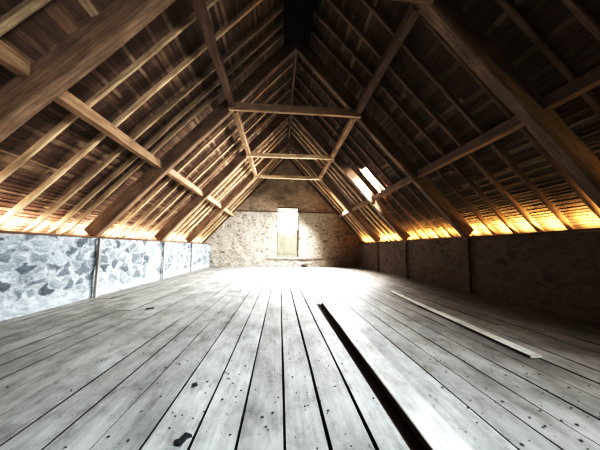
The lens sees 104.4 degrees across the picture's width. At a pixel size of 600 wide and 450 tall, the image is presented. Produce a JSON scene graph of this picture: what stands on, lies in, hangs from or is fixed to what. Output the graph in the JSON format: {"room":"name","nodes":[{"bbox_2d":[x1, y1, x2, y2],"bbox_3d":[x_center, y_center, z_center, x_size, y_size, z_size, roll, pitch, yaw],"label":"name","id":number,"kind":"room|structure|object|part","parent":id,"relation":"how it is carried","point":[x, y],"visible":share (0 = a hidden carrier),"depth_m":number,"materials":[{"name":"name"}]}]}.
{"room":"farm building","nodes":[
{"label":"farm building","id":0,"kind":"room"},
{"bbox_2d":[0,233,209,320],"bbox_3d":[-5.123,1.197,5.878,0.371,1.710,17.960,1,-6,-5],"label":"wall","id":1,"kind":"structure","parent":0,"point":[38,272],"depth_m":5.01,"materials":[{"name":"grey stone"}]},
{"bbox_2d":[0,230,206,243],"bbox_3d":[-5.032,0.320,5.973,0.142,0.055,17.960,1,-6,-5],"label":"wall plate","id":2,"kind":"object","parent":1,"relation":"on","point":[1,231],"visible":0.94,"depth_m":5.10,"materials":[{"name":"brown wood"}]},
{"bbox_2d":[83,42,473,237],"bbox_3d":[-0.172,-2.486,6.397,10.240,5.828,0.314,1,-6,-5],"label":"roof truss","id":3,"kind":"object","parent":2,"relation":"on","point":[178,152],"visible":0.86,"depth_m":6.43,"materials":[{"name":"brown wood"}]},
{"bbox_2d":[232,111,250,154],"bbox_3d":[-1.957,-3.053,7.974,0.180,0.181,3.040,1,-6,-5],"label":"purlin","id":4,"kind":"object","parent":3,"relation":"attached to","point":[236,115],"visible":0.92,"depth_m":7.51,"materials":[{"name":"brown wood"}]},
{"bbox_2d":[287,41,297,161],"bbox_3d":[-0.114,-5.296,6.953,0.099,0.266,17.960,1,-6,-5],"label":"ridge beam","id":5,"kind":"structure","parent":3,"relation":"on","point":[295,54],"depth_m":8.58,"materials":[{"name":"brown wood"}]},
{"bbox_2d":[202,158,285,242],"bbox_3d":[-3.615,-1.653,15.227,5.333,5.904,0.113,1,-6,-5],"label":"rafter","id":6,"kind":"object","parent":5,"relation":"attached to","point":[284,159],"visible":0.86,"depth_m":15.21,"materials":[{"name":"brown wood"}]},
{"bbox_2d":[330,118,355,157],"bbox_3d":[1.456,-2.998,8.260,0.174,0.187,3.040,1,-6,-5],"label":"purlin","id":7,"kind":"object","parent":3,"relation":"attached to","point":[351,121],"visible":0.94,"depth_m":7.86,"materials":[{"name":"brown wood"}]},
{"bbox_2d":[372,177,411,199],"bbox_3d":[3.224,-1.270,8.239,0.164,0.213,3.040,1,-6,-5],"label":"purlin","id":8,"kind":"object","parent":3,"relation":"attached to","point":[406,180],"visible":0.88,"depth_m":8.00,"materials":[{"name":"brown wood"}]},
{"bbox_2d":[154,114,409,241],"bbox_3d":[-0.443,-2.155,9.579,10.237,5.812,0.315,1,-6,-5],"label":"roof truss","id":9,"kind":"object","parent":2,"relation":"on","point":[182,214],"visible":0.86,"depth_m":9.64,"materials":[{"name":"brown wood"}]},
{"bbox_2d":[166,169,202,195],"bbox_3d":[-3.762,-1.385,7.653,0.174,0.204,3.040,1,-6,-5],"label":"purlin","id":10,"kind":"object","parent":9,"relation":"attached to","point":[173,174],"visible":0.85,"depth_m":7.44,"materials":[{"name":"brown wood"}]},
{"bbox_2d":[206,196,220,207],"bbox_3d":[-4.007,-1.089,10.664,0.175,0.202,2.690,1,-6,-5],"label":"purlin","id":11,"kind":"object","parent":9,"relation":"attached to","point":[210,199],"visible":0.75,"depth_m":10.70,"materials":[{"name":"brown wood"}]},
{"bbox_2d":[248,157,257,175],"bbox_3d":[-2.218,-2.750,10.982,0.186,0.192,2.690,1,-6,-5],"label":"purlin","id":12,"kind":"object","parent":9,"relation":"attached to","point":[250,159],"visible":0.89,"depth_m":10.69,"materials":[{"name":"brown wood"}]},
{"bbox_2d":[185,137,380,242],"bbox_3d":[-0.688,-1.883,12.413,10.228,5.820,0.310,1,-6,-5],"label":"roof truss","id":13,"kind":"object","parent":2,"relation":"on","point":[237,191],"visible":0.88,"depth_m":12.49,"materials":[{"name":"brown wood"}]},
{"bbox_2d":[224,208,233,216],"bbox_3d":[-4.264,-0.791,13.673,0.168,0.204,3.040,1,-6,-5],"label":"purlin","id":14,"kind":"object","parent":13,"relation":"attached to","point":[226,210],"visible":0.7,"depth_m":13.88,"materials":[{"name":"brown wood"}]},
{"bbox_2d":[318,160,331,178],"bbox_3d":[1.199,-2.685,11.268,0.180,0.184,2.690,1,-6,-5],"label":"purlin","id":15,"kind":"object","parent":13,"relation":"attached to","point":[328,162],"visible":0.93,"depth_m":10.98,"materials":[{"name":"brown wood"}]},
{"bbox_2d":[337,210,348,218],"bbox_3d":[2.703,-0.677,14.257,0.166,0.202,3.040,1,-6,-5],"label":"purlin","id":16,"kind":"object","parent":13,"relation":"attached to","point":[346,212],"visible":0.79,"depth_m":14.25,"materials":[{"name":"brown wood"}]},
{"bbox_2d":[352,200,369,210],"bbox_3d":[2.973,-0.974,11.249,0.163,0.208,2.690,1,-6,-5],"label":"purlin","id":17,"kind":"object","parent":13,"relation":"attached to","point":[364,203],"visible":0.76,"depth_m":11.17,"materials":[{"name":"brown wood"}]},
{"bbox_2d":[0,0,599,208],"bbox_3d":[0.089,-2.797,3.322,10.260,5.841,0.330,1,-6,-5],"label":"roof truss","id":18,"kind":"object","parent":2,"relation":"on","point":[54,73],"visible":0.99,"depth_m":3.44,"materials":[{"name":"brown wood"}]},
{"bbox_2d":[0,40,30,75],"bbox_3d":[-3.191,-2.210,0.160,0.176,0.212,5.520,1,-6,-5],"label":"purlin","id":19,"kind":"object","parent":18,"relation":"attached to","point":[10,59],"visible":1,"depth_m":2.74,"materials":[{"name":"brown wood"}]},
{"bbox_2d":[54,91,161,167],"bbox_3d":[-3.489,-1.698,4.521,0.173,0.207,2.940,1,-6,-5],"label":"purlin","id":20,"kind":"object","parent":18,"relation":"attached to","point":[67,100],"visible":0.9,"depth_m":4.01,"materials":[{"name":"brown wood"}]},
{"bbox_2d":[191,0,235,106],"bbox_3d":[-1.689,-3.363,4.840,0.171,0.202,2.940,1,-6,-5],"label":"purlin","id":21,"kind":"object","parent":18,"relation":"attached to","point":[199,6],"visible":0.95,"depth_m":4.34,"materials":[{"name":"brown wood"}]},
{"bbox_2d":[355,3,419,114],"bbox_3d":[1.726,-3.308,5.127,0.181,0.193,2.940,1,-6,-5],"label":"purlin","id":22,"kind":"object","parent":18,"relation":"attached to","point":[412,14],"visible":0.91,"depth_m":4.50,"materials":[{"name":"brown wood"}]},
{"bbox_2d":[417,116,523,176],"bbox_3d":[3.500,-1.581,5.106,0.182,0.202,2.940,1,-6,-5],"label":"purlin","id":23,"kind":"object","parent":18,"relation":"attached to","point":[511,125],"visible":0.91,"depth_m":4.62,"materials":[{"name":"brown wood"}]},
{"bbox_2d":[542,65,599,109],"bbox_3d":[3.954,-2.092,0.758,0.183,0.207,5.520,1,-6,-5],"label":"purlin","id":24,"kind":"object","parent":18,"relation":"attached to","point":[589,80],"visible":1,"depth_m":3.14,"materials":[{"name":"brown wood"}]},
{"bbox_2d":[0,0,293,243],"bbox_3d":[-2.937,-2.731,6.557,5.772,6.336,18.360,1,-6,-5],"label":"ceiling","id":25,"kind":"structure","parent":0,"point":[56,21],"depth_m":4.59,"materials":[{"name":"brown wood"}]},
{"bbox_2d":[0,0,51,36],"bbox_3d":[-2.597,-2.949,2.708,5.424,6.040,0.115,1,-6,-5],"label":"rafter","id":26,"kind":"object","parent":25,"relation":"attached to","point":[22,11],"visible":1,"depth_m":2.58,"materials":[{"name":"brown wood"}]},
{"bbox_2d":[0,0,218,182],"bbox_3d":[-2.706,-2.822,3.983,5.425,6.027,0.101,1,-6,-6],"label":"rafter","id":27,"kind":"object","parent":25,"relation":"attached to","point":[190,19],"visible":0.88,"depth_m":3.86,"materials":[{"name":"brown wood"}]},
{"bbox_2d":[0,0,262,226],"bbox_3d":[-2.760,-2.761,4.597,5.441,6.008,0.100,1,-6,-5],"label":"rafter","id":28,"kind":"object","parent":25,"relation":"attached to","point":[11,213],"visible":0.91,"depth_m":4.45,"materials":[{"name":"brown wood"}]},
{"bbox_2d":[22,3,283,231],"bbox_3d":[-2.808,-2.706,5.163,5.432,6.024,0.105,1,-6,-6],"label":"rafter","id":29,"kind":"object","parent":25,"relation":"attached to","point":[148,124],"visible":0.87,"depth_m":5.03,"materials":[{"name":"brown wood"}]},
{"bbox_2d":[47,19,283,233],"bbox_3d":[-2.842,-2.657,5.600,5.441,6.023,0.104,1,-6,-4],"label":"rafter","id":30,"kind":"object","parent":25,"relation":"attached to","point":[73,211],"visible":0.85,"depth_m":5.50,"materials":[{"name":"brown wood"}]},
{"bbox_2d":[60,30,283,234],"bbox_3d":[-2.872,-2.632,5.898,5.419,6.043,0.082,1,-6,-5],"label":"rafter","id":31,"kind":"object","parent":25,"relation":"attached to","point":[280,35],"visible":0.88,"depth_m":5.80,"materials":[{"name":"brown wood"}]},
{"bbox_2d":[106,62,291,236],"bbox_3d":[-2.991,-2.490,7.310,5.447,6.015,0.101,1,-6,-4],"label":"rafter","id":32,"kind":"object","parent":25,"relation":"attached to","point":[289,65],"visible":0.84,"depth_m":7.23,"materials":[{"name":"brown wood"}]},
{"bbox_2d":[119,76,291,239],"bbox_3d":[-3.039,-2.432,7.906,5.446,6.020,0.102,1,-6,-5],"label":"rafter","id":33,"kind":"object","parent":25,"relation":"attached to","point":[289,78],"visible":0.87,"depth_m":7.81,"materials":[{"name":"brown wood"}]},
{"bbox_2d":[164,159,246,240],"bbox_3d":[-3.260,-2.172,10.479,5.414,6.033,0.108,1,-6,-4],"label":"rafter","id":34,"kind":"object","parent":25,"relation":"attached to","point":[246,159],"visible":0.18,"depth_m":10.16,"materials":[{"name":"brown wood"}]},
{"bbox_2d":[132,88,289,238],"bbox_3d":[-3.094,-2.366,8.525,5.421,6.024,0.109,1,-6,-5],"label":"rafter","id":35,"kind":"object","parent":25,"relation":"attached to","point":[218,157],"visible":0.87,"depth_m":8.42,"materials":[{"name":"brown wood"}]},
{"bbox_2d":[140,97,289,240],"bbox_3d":[-3.139,-2.312,9.079,5.425,6.041,0.099,1,-6,-5],"label":"rafter","id":36,"kind":"object","parent":25,"relation":"attached to","point":[250,135],"visible":0.85,"depth_m":8.99,"materials":[{"name":"brown wood"}]},
{"bbox_2d":[167,121,288,240],"bbox_3d":[-3.292,-2.124,10.922,5.434,6.025,0.092,1,-6,-4],"label":"rafter","id":37,"kind":"object","parent":25,"relation":"attached to","point":[287,122],"visible":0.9,"depth_m":10.87,"materials":[{"name":"brown wood"}]},
{"bbox_2d":[173,127,287,240],"bbox_3d":[-3.349,-2.076,11.494,5.421,6.028,0.098,1,-6,-5],"label":"rafter","id":38,"kind":"object","parent":25,"relation":"attached to","point":[286,128],"visible":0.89,"depth_m":11.44,"materials":[{"name":"brown wood"}]},
{"bbox_2d":[175,132,287,242],"bbox_3d":[-3.386,-2.026,11.966,5.430,6.025,0.112,1,-6,-5],"label":"rafter","id":39,"kind":"object","parent":25,"relation":"attached to","point":[286,133],"visible":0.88,"depth_m":11.87,"materials":[{"name":"brown wood"}]},
{"bbox_2d":[193,148,285,242],"bbox_3d":[-3.551,-1.832,13.897,5.423,6.030,0.107,1,-6,-6],"label":"rafter","id":40,"kind":"object","parent":25,"relation":"attached to","point":[275,159],"visible":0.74,"depth_m":13.77,"materials":[{"name":"brown wood"}]},
{"bbox_2d":[195,152,285,243],"bbox_3d":[-3.601,-1.769,14.517,5.421,6.023,0.089,1,-6,-4],"label":"rafter","id":41,"kind":"object","parent":25,"relation":"attached to","point":[278,159],"visible":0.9,"depth_m":14.45,"materials":[{"name":"brown wood"}]},
{"bbox_2d":[200,158,283,242],"bbox_3d":[-3.656,-1.715,15.110,5.415,6.035,0.083,1,-6,-4],"label":"rafter","id":42,"kind":"object","parent":25,"relation":"attached to","point":[262,179],"visible":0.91,"depth_m":15.09,"materials":[{"name":"brown wood"}]},
{"bbox_2d":[204,158,364,267],"bbox_3d":[-0.892,-0.847,15.722,10.760,7.810,0.459,1,-6,-5],"label":"wall","id":43,"kind":"structure","parent":0,"point":[247,238],"depth_m":15.45,"materials":[{"name":"beige stone"}]},
{"bbox_2d":[276,207,297,257],"bbox_3d":[-0.838,0.480,15.473,1.410,3.320,0.120,1,-6,-5],"label":"door","id":44,"kind":"structure","parent":43,"relation":"in","point":[286,246],"depth_m":15.37,"materials":[{"name":"beige wood"}]},
{"bbox_3d":[-0.843,1.216,15.396,1.408,1.841,0.046,1,-6,-5],"label":"board panel","id":45,"kind":"part","parent":44,"relation":"part of","materials":[{"name":"beige wood"}]},
{"bbox_2d":[236,210,339,213],"bbox_3d":[-0.807,-0.876,15.489,7.050,0.076,0.112,1,-6,-5],"label":"trim","id":46,"kind":"structure","parent":43,"relation":"attached to","point":[236,210],"depth_m":15.45,"materials":[{"name":"brown wood"}]},
{"bbox_2d":[279,258,344,258],"bbox_3d":[0.464,2.196,15.293,5.050,0.061,0.098,1,-6,-5],"label":"trim","id":47,"kind":"structure","parent":43,"relation":"attached to","point":[279,258],"depth_m":15.29,"materials":[{"name":"wood"}]},
{"bbox_2d":[0,267,599,449],"bbox_3d":[-0.168,1.975,6.223,10.201,0.309,18.161,1,-6,-5],"label":"floor","id":48,"kind":"structure","parent":0,"point":[106,398],"depth_m":2.36,"materials":[{"name":"grey wood"}]},
{"bbox_2d":[93,238,101,296],"bbox_3d":[-4.875,1.026,5.611,0.066,1.400,0.070,1,-6,-5],"label":"wall post","id":49,"kind":"object","parent":48,"relation":"on","point":[99,244],"visible":0.95,"depth_m":5.60,"materials":[{"name":"wood"}]},
{"bbox_2d":[162,242,165,278],"bbox_3d":[-5.147,1.344,8.794,0.064,1.400,0.070,1,-6,-5],"label":"wall post","id":50,"kind":"object","parent":48,"relation":"on","point":[164,243],"visible":0.95,"depth_m":8.79,"materials":[{"name":"wood"}]},
{"bbox_2d":[174,432,191,445],"bbox_3d":[-0.728,1.329,1.450,0.081,0.018,0.103,-2,-6,27],"label":"scrap","id":51,"kind":"object","parent":48,"relation":"on","point":[182,439],"visible":1,"depth_m":1.45,"materials":[{"name":"black"}]},
{"bbox_2d":[190,243,192,271],"bbox_3d":[-5.395,1.626,11.626,0.064,1.400,0.069,1,-6,-5],"label":"wall post","id":52,"kind":"object","parent":48,"relation":"on","point":[192,243],"visible":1,"depth_m":11.62,"materials":[{"name":"wood"}]},
{"bbox_2d":[6,276,599,449],"bbox_3d":[-0.199,1.762,5.645,7.808,0.010,9.018,1,-6,-5],"label":"litter","id":53,"kind":"object","parent":48,"relation":"on","point":[272,412],"visible":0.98,"depth_m":1.98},
{"bbox_2d":[318,305,424,449],"bbox_3d":[0.735,1.400,1.234,0.136,0.059,7.800,1,-6,-5],"label":"gap","id":54,"kind":"object","parent":48,"relation":"in","point":[410,439],"visible":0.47,"depth_m":1.94,"materials":[{"name":"black"}]},
{"bbox_2d":[377,243,378,271],"bbox_3d":[4.147,1.724,12.440,0.063,1.520,0.070,1,-6,-5],"label":"wall post","id":55,"kind":"object","parent":48,"relation":"on","point":[377,243],"visible":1,"depth_m":12.38,"materials":[{"name":"brown wood"}]},
{"bbox_2d":[322,301,471,449],"bbox_3d":[0.813,1.401,2.209,0.256,0.057,5.720,1,-6,-5],"label":"board","id":56,"kind":"object","parent":48,"relation":"on","point":[429,427],"visible":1,"depth_m":1.82,"materials":[{"name":"grey wood"}]},
{"bbox_2d":[405,241,407,278],"bbox_3d":[4.386,1.441,9.603,0.062,1.520,0.075,1,-6,-5],"label":"wall post","id":57,"kind":"object","parent":48,"relation":"on","point":[406,263],"visible":1,"depth_m":9.59,"materials":[{"name":"brown wood"}]},
{"bbox_2d":[390,291,541,357],"bbox_3d":[2.587,1.665,4.569,0.164,0.031,3.968,1,-6,-1],"label":"board","id":58,"kind":"object","parent":48,"relation":"on","point":[513,346],"visible":1,"depth_m":3.34,"materials":[{"name":"grey wood"}]},
{"bbox_2d":[466,238,472,293],"bbox_3d":[4.659,1.124,6.420,0.064,1.520,0.073,1,-6,-5],"label":"wall post","id":59,"kind":"object","parent":48,"relation":"on","point":[467,239],"visible":0.99,"depth_m":6.40,"materials":[{"name":"brown wood"}]},
{"bbox_2d":[288,0,599,242],"bbox_3d":[2.643,-2.649,7.025,5.787,6.354,18.360,1,-6,-5],"label":"ceiling","id":60,"kind":"structure","parent":0,"point":[553,19],"depth_m":4.96,"materials":[{"name":"brown wood"}]},
{"bbox_2d":[289,151,369,242],"bbox_3d":[1.924,-1.737,14.829,5.362,5.933,0.100,1,-6,-5],"label":"rafter","id":61,"kind":"object","parent":60,"relation":"attached to","point":[290,152],"visible":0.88,"depth_m":14.79,"materials":[{"name":"brown wood"}]},
{"bbox_2d":[292,159,367,243],"bbox_3d":[1.884,-1.688,15.408,5.341,5.938,0.113,1,-6,-4],"label":"rafter","id":62,"kind":"object","parent":60,"relation":"attached to","point":[296,163],"visible":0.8,"depth_m":15.37,"materials":[{"name":"brown wood"}]},
{"bbox_2d":[289,148,373,241],"bbox_3d":[1.973,-1.793,14.299,5.342,5.932,0.093,1,-6,-4],"label":"rafter","id":63,"kind":"object","parent":60,"relation":"attached to","point":[310,171],"visible":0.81,"depth_m":14.27,"materials":[{"name":"brown wood"}]},
{"bbox_2d":[291,131,388,241],"bbox_3d":[2.144,-1.994,12.308,5.352,5.925,0.102,1,-6,-5],"label":"rafter","id":64,"kind":"object","parent":60,"relation":"attached to","point":[294,135],"visible":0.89,"depth_m":12.27,"materials":[{"name":"brown wood"}]},
{"bbox_2d":[291,126,393,240],"bbox_3d":[2.186,-2.043,11.806,5.349,5.930,0.100,1,-6,-6],"label":"rafter","id":65,"kind":"object","parent":60,"relation":"attached to","point":[292,127],"visible":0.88,"depth_m":11.77,"materials":[{"name":"brown wood"}]},
{"bbox_2d":[291,121,398,240],"bbox_3d":[2.223,-2.088,11.307,5.354,5.938,0.108,1,-6,-5],"label":"rafter","id":66,"kind":"object","parent":60,"relation":"attached to","point":[292,122],"visible":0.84,"depth_m":11.27,"materials":[{"name":"brown wood"}]},
{"bbox_2d":[302,128,397,234],"bbox_3d":[2.271,-2.143,10.790,5.349,5.925,0.095,1,-6,-5],"label":"rafter","id":67,"kind":"object","parent":60,"relation":"attached to","point":[302,128],"visible":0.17,"depth_m":10.79,"materials":[{"name":"brown wood"}]},
{"bbox_2d":[294,95,422,238],"bbox_3d":[2.389,-2.281,9.392,5.347,5.943,0.091,1,-6,-5],"label":"rafter","id":68,"kind":"object","parent":60,"relation":"attached to","point":[401,216],"visible":0.85,"depth_m":9.36,"materials":[{"name":"brown wood"}]},
{"bbox_2d":[294,86,431,238],"bbox_3d":[2.434,-2.334,8.863,5.360,5.919,0.096,1,-6,-5],"label":"rafter","id":69,"kind":"object","parent":60,"relation":"attached to","point":[295,87],"visible":0.88,"depth_m":8.83,"materials":[{"name":"brown wood"}]},
{"bbox_2d":[296,74,442,239],"bbox_3d":[2.484,-2.393,8.290,5.354,5.928,0.102,1,-6,-6],"label":"rafter","id":70,"kind":"object","parent":60,"relation":"attached to","point":[307,87],"visible":0.84,"depth_m":8.25,"materials":[{"name":"brown wood"}]},
{"bbox_2d":[362,167,383,190],"bbox_3d":[3.013,-1.778,9.249,0.990,1.088,0.372,1,-6,-5],"label":"window","id":71,"kind":"structure","parent":60,"relation":"attached to","point":[363,169],"depth_m":9.39,"materials":[{"name":"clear glass"}]},
{"bbox_2d":[297,60,456,238],"bbox_3d":[2.541,-2.457,7.675,5.345,5.935,0.098,1,-6,-6],"label":"rafter","id":72,"kind":"object","parent":60,"relation":"attached to","point":[299,62],"visible":0.85,"depth_m":7.64,"materials":[{"name":"brown wood"}]},
{"bbox_2d":[311,27,499,236],"bbox_3d":[2.665,-2.601,6.230,5.334,5.953,0.095,1,-6,-5],"label":"rafter","id":73,"kind":"object","parent":60,"relation":"attached to","point":[319,38],"visible":0.84,"depth_m":6.20,"materials":[{"name":"brown wood"}]},
{"bbox_2d":[313,7,518,235],"bbox_3d":[2.703,-2.646,5.704,5.363,5.933,0.098,1,-6,-4],"label":"rafter","id":74,"kind":"object","parent":60,"relation":"attached to","point":[316,13],"visible":0.9,"depth_m":5.68,"materials":[{"name":"brown wood"}]},
{"bbox_2d":[326,0,544,231],"bbox_3d":[2.748,-2.700,5.163,5.347,5.944,0.096,1,-6,-4],"label":"rafter","id":75,"kind":"object","parent":60,"relation":"attached to","point":[333,3],"visible":0.9,"depth_m":5.13,"materials":[{"name":"brown wood"}]},
{"bbox_2d":[361,0,574,229],"bbox_3d":[2.809,-2.768,4.617,5.355,5.923,0.091,1,-6,-5],"label":"rafter","id":76,"kind":"object","parent":60,"relation":"attached to","point":[367,3],"visible":0.89,"depth_m":4.58,"materials":[{"name":"brown wood"}]},
{"bbox_2d":[404,2,599,218],"bbox_3d":[2.853,-2.818,4.039,5.359,5.936,0.095,1,-6,-6],"label":"rafter","id":77,"kind":"object","parent":60,"relation":"attached to","point":[588,202],"visible":0.62,"depth_m":4.00,"materials":[{"name":"brown wood"}]},
{"bbox_2d":[495,0,599,117],"bbox_3d":[2.920,-2.901,3.186,5.335,5.945,0.101,1,-6,-5],"label":"rafter","id":78,"kind":"object","parent":60,"relation":"attached to","point":[508,6],"visible":0.82,"depth_m":3.15,"materials":[{"name":"brown wood"}]},
{"bbox_2d":[562,0,599,40],"bbox_3d":[2.953,-2.940,2.769,5.360,5.925,0.089,1,-6,-4],"label":"rafter","id":79,"kind":"object","parent":60,"relation":"attached to","point":[582,13],"visible":1,"depth_m":2.73,"materials":[{"name":"brown wood"}]},
{"bbox_2d":[358,231,599,323],"bbox_3d":[4.850,1.301,6.719,0.370,1.830,17.960,1,-6,-5],"label":"wall","id":80,"kind":"structure","parent":0,"point":[557,273],"depth_m":5.23,"materials":[{"name":"grey stone"}]},
{"bbox_2d":[289,158,365,243],"bbox_3d":[1.842,-1.565,15.685,5.328,5.906,0.102,1,-6,-5],"label":"rafter","id":81,"kind":"object","parent":80,"relation":"on","point":[290,160],"visible":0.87,"depth_m":15.64,"materials":[{"name":"brown wood"}]},
{"bbox_2d":[359,228,599,243],"bbox_3d":[4.773,0.361,6.806,0.142,0.057,17.960,1,-6,-5],"label":"wall plate","id":82,"kind":"object","parent":80,"relation":"on","point":[588,229],"visible":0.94,"depth_m":5.26,"materials":[{"name":"brown wood"}]}
]}

